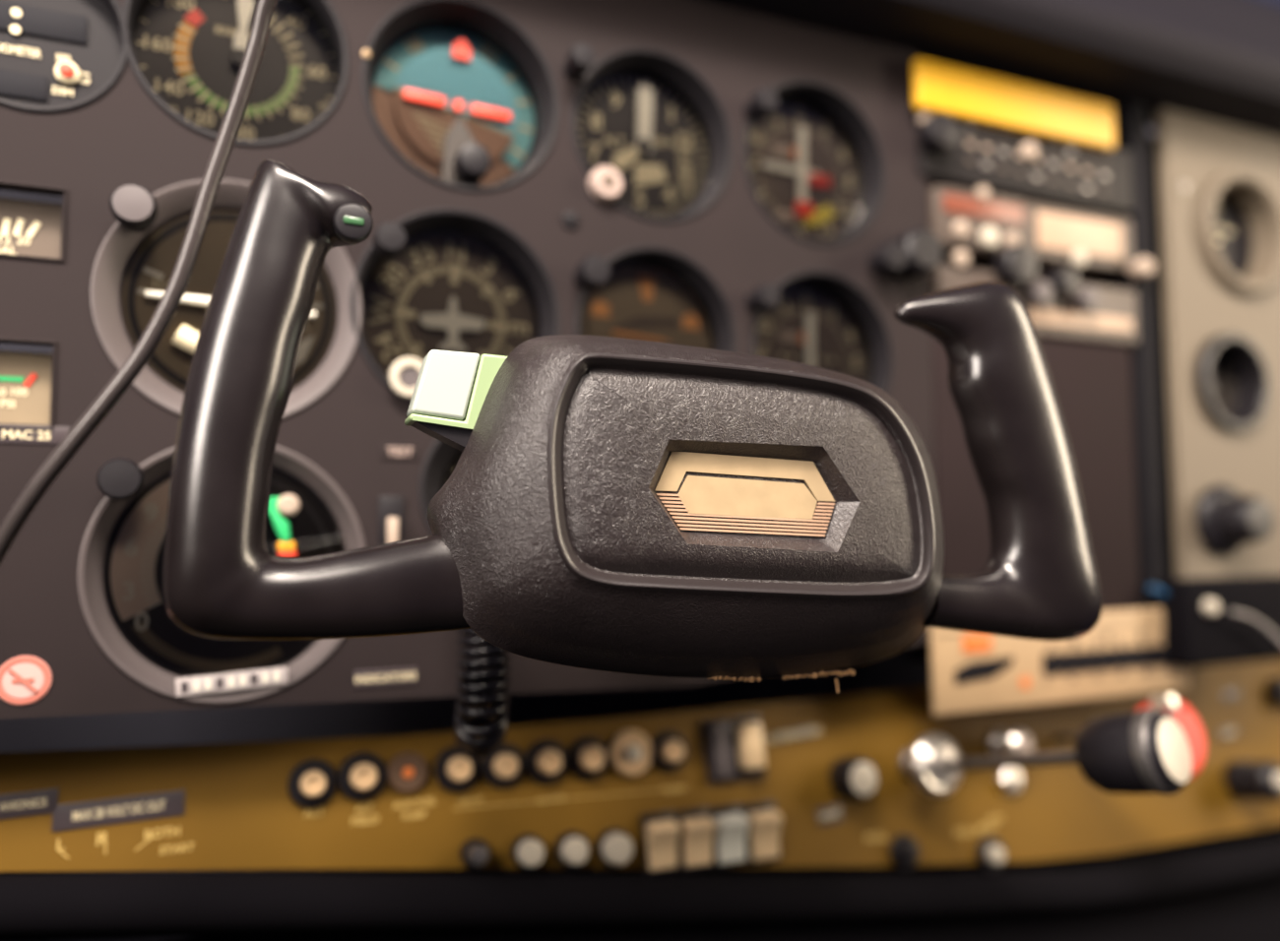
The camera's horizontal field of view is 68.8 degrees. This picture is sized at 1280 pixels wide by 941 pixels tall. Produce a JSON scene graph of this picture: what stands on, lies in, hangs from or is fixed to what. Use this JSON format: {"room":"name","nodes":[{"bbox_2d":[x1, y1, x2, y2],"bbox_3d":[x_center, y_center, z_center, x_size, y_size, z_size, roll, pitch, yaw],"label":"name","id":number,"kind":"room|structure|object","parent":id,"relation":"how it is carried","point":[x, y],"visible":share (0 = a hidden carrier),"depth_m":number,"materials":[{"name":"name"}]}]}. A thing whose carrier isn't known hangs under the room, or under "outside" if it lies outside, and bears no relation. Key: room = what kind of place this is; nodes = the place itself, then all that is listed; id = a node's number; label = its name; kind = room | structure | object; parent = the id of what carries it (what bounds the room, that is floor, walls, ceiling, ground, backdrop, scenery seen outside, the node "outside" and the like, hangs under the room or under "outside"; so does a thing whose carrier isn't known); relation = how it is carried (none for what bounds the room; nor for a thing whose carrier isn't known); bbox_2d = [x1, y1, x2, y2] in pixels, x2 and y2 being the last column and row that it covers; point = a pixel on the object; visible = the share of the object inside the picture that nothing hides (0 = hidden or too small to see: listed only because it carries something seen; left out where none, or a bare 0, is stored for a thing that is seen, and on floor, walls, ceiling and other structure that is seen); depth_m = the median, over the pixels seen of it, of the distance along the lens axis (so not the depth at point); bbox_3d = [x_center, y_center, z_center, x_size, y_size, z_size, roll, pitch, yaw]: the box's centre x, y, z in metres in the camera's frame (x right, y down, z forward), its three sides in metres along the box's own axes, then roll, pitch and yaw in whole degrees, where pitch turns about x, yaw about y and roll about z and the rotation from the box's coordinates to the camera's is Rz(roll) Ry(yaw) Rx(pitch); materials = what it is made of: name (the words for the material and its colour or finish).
{"room":"control cabin","nodes":[
{"label":"control cabin","id":0,"kind":"room"},
{"bbox_2d":[0,0,277,565],"bbox_3d":[-0.144,-0.054,0.265,0.099,0.193,0.012,-1,-4,4],"label":"cable","id":1,"kind":"object","parent":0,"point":[168,304],"visible":1,"depth_m":0.26,"materials":[{"name":"black rubber"}]},
{"bbox_2d":[0,24,1156,940],"bbox_3d":[0.164,0.339,0.684,2.500,1.550,0.020,1,-4,-23],"label":"trim","id":2,"kind":"structure","parent":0,"point":[417,716],"depth_m":0.55,"materials":[{"name":"grey paint"}]},
{"bbox_2d":[1155,107,1279,578],"bbox_3d":[0.497,-0.077,0.669,0.340,0.346,0.006,1,-4,-23],"label":"panel","id":3,"kind":"object","parent":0,"point":[1193,150],"visible":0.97,"depth_m":0.61,"materials":[{"name":"grey paint"}]},
{"bbox_2d":[704,0,1279,135],"bbox_3d":[0.141,-0.296,0.516,1.200,0.110,0.066,1,-4,-23],"label":"glareshield","id":4,"kind":"object","parent":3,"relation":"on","point":[1218,60],"visible":0.87,"depth_m":0.55,"materials":[{"name":"black plastic"}]},
{"bbox_2d":[0,0,942,719],"bbox_3d":[-0.066,-0.071,0.418,0.508,0.347,0.022,1,-4,-23],"label":"panel","id":5,"kind":"object","parent":4,"relation":"attached to","point":[123,137],"depth_m":0.40,"materials":[{"name":"black paint"}]},
{"bbox_2d":[0,655,52,704],"bbox_3d":[-0.228,0.078,0.345,0.018,0.018,0.002,1,-4,-23],"label":"round sticker","id":6,"kind":"object","parent":5,"relation":"attached to","point":[24,679],"visible":1,"depth_m":0.34,"materials":[{"name":"red"}]},
{"bbox_2d":[0,337,57,430],"bbox_3d":[-0.242,-0.032,0.353,0.039,0.036,0.013,1,-4,-23],"label":"gauge","id":7,"kind":"object","parent":5,"relation":"attached to","point":[26,378],"visible":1,"depth_m":0.36,"materials":[{"name":"black paint"}]},
{"bbox_2d":[0,181,66,261],"bbox_3d":[-0.242,-0.094,0.357,0.043,0.030,0.013,1,-4,-23],"label":"gauge","id":8,"kind":"object","parent":5,"relation":"attached to","point":[27,227],"visible":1,"depth_m":0.36,"materials":[{"name":"black paint"}]},
{"bbox_2d":[0,0,131,113],"bbox_3d":[-0.236,-0.170,0.364,0.067,0.067,0.011,1,-4,-23],"label":"digital chronometer","id":9,"kind":"object","parent":5,"relation":"attached to","point":[56,55],"visible":1,"depth_m":0.37,"materials":[{"name":"black paint"}]},
{"bbox_2d":[96,457,144,500],"bbox_3d":[-0.197,0.004,0.355,0.016,0.016,0.017,1,-4,-23],"label":"knob","id":10,"kind":"object","parent":5,"relation":"attached to","point":[120,479],"visible":1,"depth_m":0.35,"materials":[{"name":"black plastic"}]},
{"bbox_2d":[109,184,157,232],"bbox_3d":[-0.196,-0.101,0.363,0.016,0.016,0.017,1,-4,-23],"label":"knob","id":11,"kind":"object","parent":5,"relation":"attached to","point":[134,207],"visible":1,"depth_m":0.36,"materials":[{"name":"black paint"}]},
{"bbox_2d":[77,446,365,703],"bbox_3d":[-0.166,0.040,0.380,0.106,0.106,0.011,1,-4,-23],"label":"gauge","id":12,"kind":"object","parent":5,"relation":"attached to","point":[121,562],"visible":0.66,"depth_m":0.37,"materials":[{"name":"grey paint"}]},
{"bbox_2d":[175,666,288,697],"bbox_3d":[-0.162,0.084,0.372,0.041,0.009,0.001,1,-4,-23],"label":"label","id":13,"kind":"object","parent":12,"relation":"attached to","point":[203,684],"visible":1,"depth_m":0.37,"materials":[{"name":"white paper"}]},
{"bbox_2d":[90,179,362,417],"bbox_3d":[-0.168,-0.069,0.386,0.101,0.101,0.010,1,-4,-23],"label":"turn coordinator","id":14,"kind":"object","parent":5,"relation":"attached to","point":[134,270],"visible":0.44,"depth_m":0.38,"materials":[{"name":"grey paint"}]},
{"bbox_2d":[122,0,349,146],"bbox_3d":[-0.170,-0.177,0.397,0.087,0.087,0.019,1,-4,-23],"label":"indicator","id":15,"kind":"object","parent":5,"relation":"attached to","point":[189,54],"visible":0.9,"depth_m":0.40,"materials":[{"name":"black glass"}]},
{"bbox_2d":[362,50,370,58],"bbox_3d":[-0.119,-0.182,0.409,0.004,0.004,0.002,1,-4,-23],"label":"screw","id":16,"kind":"object","parent":5,"relation":"attached to","point":[365,53],"visible":1,"depth_m":0.41,"materials":[{"name":"gold metal"}]},
{"bbox_2d":[373,222,406,258],"bbox_3d":[-0.108,-0.098,0.401,0.014,0.014,0.017,1,-4,-23],"label":"knob","id":17,"kind":"object","parent":5,"relation":"attached to","point":[389,238],"visible":1,"depth_m":0.39,"materials":[{"name":"black plastic"}]},
{"bbox_2d":[378,496,403,544],"bbox_3d":[-0.106,0.024,0.399,0.010,0.026,0.008,1,-4,-23],"label":"toggle switch","id":18,"kind":"object","parent":5,"relation":"attached to","point":[391,508],"visible":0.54,"depth_m":0.40,"materials":[{"name":"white plastic"}]},
{"bbox_2d":[419,439,462,534],"bbox_3d":[-0.066,0.010,0.431,0.074,0.074,0.021,1,-4,-23],"label":"gauge","id":19,"kind":"object","parent":5,"relation":"attached to","point":[433,477],"visible":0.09,"depth_m":0.42,"materials":[{"name":"black paint"}]},
{"bbox_2d":[350,207,560,402],"bbox_3d":[-0.083,-0.071,0.425,0.094,0.094,0.024,1,-4,-23],"label":"indicator","id":20,"kind":"object","parent":5,"relation":"attached to","point":[464,281],"visible":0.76,"depth_m":0.43,"materials":[{"name":"black paint"}]},
{"bbox_2d":[362,0,559,191],"bbox_3d":[-0.083,-0.171,0.433,0.090,0.090,0.026,1,-4,-23],"label":"indicator","id":21,"kind":"object","parent":5,"relation":"attached to","point":[462,95],"visible":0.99,"depth_m":0.44,"materials":[{"name":"black paint"}]},
{"bbox_2d":[453,629,511,757],"bbox_3d":[-0.066,0.077,0.393,0.023,0.090,0.041,0,-4,-13],"label":"coiled cord","id":22,"kind":"object","parent":5,"relation":"hanging from","point":[477,696],"visible":0.65,"depth_m":0.38,"materials":[{"name":"black rubber"}]},
{"bbox_2d":[562,211,578,229],"bbox_3d":[-0.033,-0.119,0.442,0.008,0.008,0.002,1,-4,-23],"label":"screw","id":23,"kind":"object","parent":5,"relation":"attached to","point":[570,220],"visible":1,"depth_m":0.44,"materials":[{"name":"grey metal"}]},
{"bbox_2d":[563,43,594,80],"bbox_3d":[-0.029,-0.192,0.441,0.012,0.012,0.017,1,-4,-23],"label":"knob","id":24,"kind":"object","parent":5,"relation":"attached to","point":[581,57],"visible":1,"depth_m":0.43,"materials":[{"name":"black plastic"}]},
{"bbox_2d":[573,255,610,290],"bbox_3d":[-0.023,-0.092,0.437,0.015,0.015,0.017,1,-4,-23],"label":"knob","id":25,"kind":"object","parent":5,"relation":"attached to","point":[593,272],"visible":1,"depth_m":0.43,"materials":[{"name":"black plastic"}]},
{"bbox_2d":[163,159,1101,693],"bbox_3d":[0.011,-0.002,0.370,0.338,0.170,0.154,1,-4,-17],"label":"yoke","id":26,"kind":"object","parent":5,"relation":"attached to","point":[608,504],"visible":1,"depth_m":0.30,"materials":[{"name":"black plastic"}]},
{"bbox_2d":[404,349,507,451],"bbox_3d":[-0.059,-0.020,0.309,0.036,0.036,0.017,1,-4,-23],"label":"switch","id":27,"kind":"object","parent":26,"relation":"attached to","point":[455,397],"depth_m":0.30,"materials":[{"name":"white plastic"}]},
{"bbox_2d":[571,47,732,222],"bbox_3d":[0.005,-0.166,0.469,0.087,0.087,0.025,1,-4,-23],"label":"altimeter","id":28,"kind":"object","parent":5,"relation":"attached to","point":[653,139],"visible":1,"depth_m":0.48,"materials":[{"name":"black paint"}]},
{"bbox_2d":[575,246,736,352],"bbox_3d":[0.005,-0.067,0.466,0.086,0.086,0.019,1,-4,-23],"label":"indicator","id":29,"kind":"object","parent":5,"relation":"attached to","point":[651,293],"visible":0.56,"depth_m":0.47,"materials":[{"name":"black paint"}]},
{"bbox_2d":[743,87,777,122],"bbox_3d":[0.062,-0.188,0.480,0.013,0.013,0.017,1,-4,-23],"label":"knob","id":30,"kind":"object","parent":5,"relation":"attached to","point":[763,102],"visible":1,"depth_m":0.47,"materials":[{"name":"black plastic"}]},
{"bbox_2d":[745,283,780,313],"bbox_3d":[0.062,-0.087,0.473,0.013,0.013,0.017,1,-4,-23],"label":"knob","id":31,"kind":"object","parent":5,"relation":"attached to","point":[765,297],"visible":1,"depth_m":0.47,"materials":[{"name":"black plastic"}]},
{"bbox_2d":[742,78,885,246],"bbox_3d":[0.091,-0.165,0.509,0.090,0.090,0.019,1,-4,-23],"label":"indicator","id":32,"kind":"object","parent":5,"relation":"attached to","point":[814,165],"visible":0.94,"depth_m":0.52,"materials":[{"name":"black glass"}]},
{"bbox_2d":[751,269,893,392],"bbox_3d":[0.095,-0.062,0.504,0.089,0.089,0.019,1,-4,-23],"label":"indicator","id":33,"kind":"object","parent":5,"relation":"attached to","point":[821,318],"visible":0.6,"depth_m":0.51,"materials":[{"name":"black paint"}]},
{"bbox_2d":[867,242,906,275],"bbox_3d":[0.134,-0.114,0.506,0.016,0.016,0.017,1,-4,-23],"label":"knob","id":34,"kind":"object","parent":5,"relation":"attached to","point":[891,257],"visible":1,"depth_m":0.50,"materials":[{"name":"black plastic"}]},
{"bbox_2d":[932,337,1141,611],"bbox_3d":[0.237,0.009,0.554,0.157,0.177,0.003,1,-4,-23],"label":"plate","id":35,"kind":"object","parent":5,"relation":"attached to","point":[1092,381],"visible":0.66,"depth_m":0.57,"materials":[{"name":"brown metal"}]},
{"bbox_2d":[906,101,1175,660],"bbox_3d":[0.299,-0.064,0.607,0.287,0.358,0.046,1,-4,-23],"label":"panel frame","id":36,"kind":"object","parent":4,"relation":"attached to","point":[1151,434],"visible":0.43,"depth_m":0.59,"materials":[{"name":"black metal"}]},
{"bbox_2d":[916,110,1133,217],"bbox_3d":[0.232,-0.185,0.566,0.173,0.040,0.038,1,-4,-23],"label":"audio selector","id":37,"kind":"object","parent":36,"relation":"in","point":[953,153],"visible":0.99,"depth_m":0.56,"materials":[{"name":"black plastic"}]},
{"bbox_2d":[917,111,932,125],"bbox_3d":[0.161,-0.198,0.528,0.009,0.009,0.003,1,-4,-23],"label":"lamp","id":38,"kind":"object","parent":37,"relation":"on","point":[924,117],"depth_m":0.53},
{"bbox_2d":[911,58,1115,150],"bbox_3d":[0.224,-0.215,0.554,0.153,0.028,0.006,1,-4,-23],"label":"display screen","id":39,"kind":"object","parent":37,"relation":"on","point":[966,95],"visible":1,"depth_m":0.55,"materials":[{"name":"glass"}]},
{"bbox_2d":[930,264,1138,345],"bbox_3d":[0.238,-0.098,0.565,0.158,0.034,0.035,1,-4,-23],"label":"radio","id":40,"kind":"object","parent":36,"relation":"in","point":[1097,314],"visible":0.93,"depth_m":0.56,"materials":[{"name":"brown"}]},
{"bbox_2d":[928,186,1153,298],"bbox_3d":[0.241,-0.133,0.566,0.164,0.061,0.039,1,-4,-23],"label":"radio","id":41,"kind":"object","parent":36,"relation":"in","point":[1020,239],"depth_m":0.55,"materials":[{"name":"brown"}]},
{"bbox_2d":[929,608,1190,716],"bbox_3d":[0.252,0.110,0.549,0.202,0.051,0.005,1,-4,-23],"label":"placard","id":42,"kind":"object","parent":36,"relation":"attached to","point":[1123,654],"visible":0.93,"depth_m":0.54,"materials":[{"name":"beige plastic"}]},
{"bbox_2d":[1158,575,1279,667],"bbox_3d":[0.378,0.095,0.599,0.114,0.053,0.036,1,-4,-23],"label":"panel","id":43,"kind":"object","parent":36,"relation":"attached to","point":[1200,629],"visible":0.98,"depth_m":0.58,"materials":[{"name":"black plastic"}]},
{"bbox_2d":[1147,584,1167,597],"bbox_3d":[0.327,0.076,0.581,0.026,0.012,0.006,1,-4,-23],"label":"wire","id":44,"kind":"object","parent":43,"relation":"attached to","point":[1151,588],"visible":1,"depth_m":0.58,"materials":[{"name":"blue"}]},
{"bbox_2d":[1195,484,1274,556],"bbox_3d":[0.380,0.031,0.592,0.046,0.046,0.029,1,-4,-23],"label":"knob","id":45,"kind":"object","parent":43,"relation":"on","point":[1226,520],"visible":1,"depth_m":0.59,"materials":[{"name":"black plastic"}]},
{"bbox_2d":[1229,609,1279,642],"bbox_3d":[0.392,0.104,0.580,0.072,0.039,0.004,1,-4,-23],"label":"cable","id":46,"kind":"object","parent":43,"relation":"hanging from","point":[1240,613],"visible":1,"depth_m":0.57,"materials":[{"name":"grey rubber"}]},
{"bbox_2d":[1179,181,1188,191],"bbox_3d":[0.356,-0.186,0.611,0.007,0.007,0.002,1,-4,-23],"label":"screw","id":47,"kind":"object","parent":3,"relation":"attached to","point":[1184,186],"visible":1,"depth_m":0.61,"materials":[{"name":"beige metal"}]},
{"bbox_2d":[1195,332,1270,432],"bbox_3d":[0.388,-0.058,0.623,0.065,0.065,0.022,1,-4,-23],"label":"gauge","id":48,"kind":"object","parent":3,"relation":"attached to","point":[1233,382],"visible":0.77,"depth_m":0.63,"materials":[{"name":"black plastic"}]},
{"bbox_2d":[1198,168,1279,295],"bbox_3d":[0.404,-0.160,0.637,0.085,0.085,0.022,1,-4,-23],"label":"gauge","id":49,"kind":"object","parent":3,"relation":"attached to","point":[1239,213],"visible":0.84,"depth_m":0.64,"materials":[{"name":"grey paint"}]},
{"bbox_3d":[-0.179,0.493,-0.282,0.030,1.125,1.460,1,-4,-23],"label":"wall","id":50,"kind":"structure","parent":0,"visible":0},
{"bbox_2d":[0,825,1279,940],"bbox_3d":[0.138,0.331,0.494,1.500,0.354,0.064,1,-4,-23],"label":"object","id":51,"kind":"object","parent":50,"relation":"attached to","point":[1250,912],"depth_m":0.47,"materials":[{"name":"black plastic"}]},
{"bbox_2d":[0,659,1279,872],"bbox_3d":[0.194,0.178,0.542,1.118,0.118,0.042,1,-4,-23],"label":"switch panel","id":52,"kind":"object","parent":51,"relation":"attached to","point":[240,812],"depth_m":0.48,"materials":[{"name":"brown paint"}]},
{"bbox_2d":[287,759,337,808],"bbox_3d":[-0.143,0.137,0.408,0.021,0.021,0.012,1,-4,-23],"label":"circuit breaker","id":53,"kind":"object","parent":52,"relation":"attached to","point":[312,783],"visible":1,"depth_m":0.41,"materials":[{"name":"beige plastic"}]},
{"bbox_2d":[337,752,386,801],"bbox_3d":[-0.123,0.137,0.417,0.021,0.021,0.012,1,-4,-23],"label":"circuit breaker","id":54,"kind":"object","parent":52,"relation":"attached to","point":[362,776],"visible":1,"depth_m":0.41,"materials":[{"name":"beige plastic"}]},
{"bbox_2d":[386,752,427,793],"bbox_3d":[-0.106,0.138,0.427,0.018,0.018,0.007,1,-4,-23],"label":"circuit breaker","id":55,"kind":"object","parent":52,"relation":"attached to","point":[407,772],"visible":1,"depth_m":0.42,"materials":[{"name":"brown paint"}]},
{"bbox_2d":[434,745,480,792],"bbox_3d":[-0.084,0.139,0.433,0.021,0.021,0.012,1,-4,-23],"label":"circuit breaker","id":56,"kind":"object","parent":52,"relation":"attached to","point":[455,771],"visible":0.97,"depth_m":0.43,"materials":[{"name":"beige plastic"}]},
{"bbox_2d":[459,837,490,870],"bbox_3d":[-0.074,0.176,0.427,0.014,0.014,0.011,1,-4,-23],"label":"circuit breaker","id":57,"kind":"object","parent":52,"relation":"attached to","point":[475,854],"visible":1,"depth_m":0.42,"materials":[{"name":"black plastic"}]},
{"bbox_2d":[481,743,524,788],"bbox_3d":[-0.064,0.140,0.442,0.020,0.020,0.012,1,-4,-23],"label":"circuit breaker","id":58,"kind":"object","parent":52,"relation":"attached to","point":[504,768],"visible":0.94,"depth_m":0.44,"materials":[{"name":"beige plastic"}]},
{"bbox_2d":[511,833,544,870],"bbox_3d":[-0.051,0.179,0.436,0.016,0.016,0.012,1,-4,-23],"label":"circuit breaker","id":59,"kind":"object","parent":52,"relation":"attached to","point":[528,851],"visible":1,"depth_m":0.43,"materials":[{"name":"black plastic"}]},
{"bbox_2d":[524,739,568,784],"bbox_3d":[-0.044,0.141,0.450,0.021,0.021,0.012,1,-4,-23],"label":"circuit breaker","id":60,"kind":"object","parent":52,"relation":"attached to","point":[546,760],"visible":1,"depth_m":0.45,"materials":[{"name":"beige plastic"}]},
{"bbox_2d":[554,831,589,869],"bbox_3d":[-0.031,0.181,0.444,0.017,0.017,0.012,1,-4,-23],"label":"circuit breaker","id":61,"kind":"object","parent":52,"relation":"attached to","point":[572,849],"visible":1,"depth_m":0.44,"materials":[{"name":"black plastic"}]},
{"bbox_2d":[568,736,608,779],"bbox_3d":[-0.024,0.142,0.459,0.020,0.020,0.012,1,-4,-23],"label":"circuit breaker","id":62,"kind":"object","parent":52,"relation":"attached to","point":[588,758],"visible":1,"depth_m":0.46,"materials":[{"name":"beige plastic"}]},
{"bbox_2d":[595,828,633,868],"bbox_3d":[-0.011,0.183,0.452,0.018,0.018,0.012,1,-4,-23],"label":"circuit breaker","id":63,"kind":"object","parent":52,"relation":"attached to","point":[614,847],"visible":1,"depth_m":0.45,"materials":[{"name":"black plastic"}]},
{"bbox_2d":[609,730,652,775],"bbox_3d":[-0.004,0.142,0.469,0.022,0.022,0.010,1,-4,-23],"label":"disc","id":64,"kind":"object","parent":52,"relation":"attached to","point":[630,753],"visible":1,"depth_m":0.47,"materials":[{"name":"brown"}]},
{"bbox_2d":[640,810,679,875],"bbox_3d":[0.011,0.184,0.462,0.018,0.028,0.013,1,-4,-23],"label":"rocker switch","id":65,"kind":"object","parent":52,"relation":"attached to","point":[660,832],"visible":1,"depth_m":0.46,"materials":[{"name":"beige plastic"}]},
{"bbox_2d":[650,730,687,771],"bbox_3d":[0.016,0.143,0.476,0.020,0.020,0.012,1,-4,-23],"label":"circuit breaker","id":66,"kind":"object","parent":52,"relation":"attached to","point":[669,747],"visible":1,"depth_m":0.47,"materials":[{"name":"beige plastic"}]},
{"bbox_2d":[675,807,715,872],"bbox_3d":[0.029,0.186,0.469,0.018,0.028,0.013,1,-4,-23],"label":"rocker switch","id":67,"kind":"object","parent":52,"relation":"attached to","point":[696,827],"visible":1,"depth_m":0.47,"materials":[{"name":"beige plastic"}]},
{"bbox_2d":[708,803,749,868],"bbox_3d":[0.046,0.187,0.477,0.019,0.029,0.013,1,-4,-23],"label":"rocker switch","id":68,"kind":"object","parent":52,"relation":"attached to","point":[729,844],"visible":1,"depth_m":0.47,"materials":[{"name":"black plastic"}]},
{"bbox_2d":[702,714,766,784],"bbox_3d":[0.051,0.146,0.489,0.034,0.032,0.016,1,-4,-23],"label":"switch","id":69,"kind":"object","parent":52,"relation":"attached to","point":[734,747],"visible":1,"depth_m":0.49,"materials":[{"name":"grey plastic"}]},
{"bbox_2d":[742,800,782,865],"bbox_3d":[0.064,0.188,0.484,0.019,0.029,0.013,1,-4,-23],"label":"rocker switch","id":70,"kind":"object","parent":52,"relation":"attached to","point":[762,843],"visible":1,"depth_m":0.48,"materials":[{"name":"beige plastic"}]},
{"bbox_2d":[829,757,878,800],"bbox_3d":[0.116,0.167,0.508,0.022,0.024,0.021,1,-4,-23],"label":"knob","id":71,"kind":"object","parent":52,"relation":"attached to","point":[850,778],"visible":1,"depth_m":0.50,"materials":[{"name":"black plastic"}]},
{"bbox_2d":[889,833,919,870],"bbox_3d":[0.147,0.211,0.515,0.018,0.018,0.010,1,-4,-23],"label":"knob","id":72,"kind":"object","parent":52,"relation":"attached to","point":[904,852],"visible":1,"depth_m":0.51,"materials":[{"name":"black plastic"}]},
{"bbox_2d":[976,835,1005,872],"bbox_3d":[0.203,0.221,0.537,0.019,0.019,0.010,1,-4,-23],"label":"knob","id":73,"kind":"object","parent":52,"relation":"attached to","point":[991,853],"visible":1,"depth_m":0.53,"materials":[{"name":"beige plastic"}]},
{"bbox_2d":[995,767,1023,793],"bbox_3d":[0.219,0.183,0.554,0.017,0.015,0.009,1,-4,-23],"label":"nut","id":74,"kind":"object","parent":52,"relation":"attached to","point":[1008,780],"visible":0.88,"depth_m":0.55,"materials":[{"name":"silver metal"}]},
{"bbox_2d":[988,729,1033,756],"bbox_3d":[0.220,0.163,0.553,0.018,0.020,0.023,1,-4,-23],"label":"plunger","id":75,"kind":"object","parent":52,"relation":"attached to","point":[1000,742],"visible":0.78,"depth_m":0.55,"materials":[{"name":"silver metal"}]},
{"bbox_2d":[941,708,1192,795],"bbox_3d":[0.203,0.136,0.462,0.038,0.049,0.123,2,-5,-38],"label":"lever","id":76,"kind":"object","parent":52,"relation":"attached to","point":[1144,751],"visible":1,"depth_m":0.42,"materials":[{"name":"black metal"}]},
{"bbox_2d":[1055,695,1205,778],"bbox_3d":[0.271,0.147,0.537,0.043,0.048,0.087,2,-5,-38],"label":"mixture control knob","id":77,"kind":"object","parent":52,"relation":"attached to","point":[1177,710],"visible":0.47,"depth_m":0.51,"materials":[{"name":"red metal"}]},
{"bbox_2d":[1222,760,1279,802],"bbox_3d":[0.408,0.205,0.616,0.026,0.029,0.038,1,-4,-23],"label":"knob","id":78,"kind":"object","parent":52,"relation":"attached to","point":[1246,780],"visible":1,"depth_m":0.61,"materials":[{"name":"black plastic"}]},
{"bbox_2d":[1266,678,1279,707],"bbox_3d":[0.456,0.158,0.662,0.021,0.022,0.015,1,-4,-24],"label":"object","id":79,"kind":"object","parent":52,"relation":"attached to","point":[1273,685],"visible":1,"depth_m":0.66,"materials":[{"name":"black plastic"}]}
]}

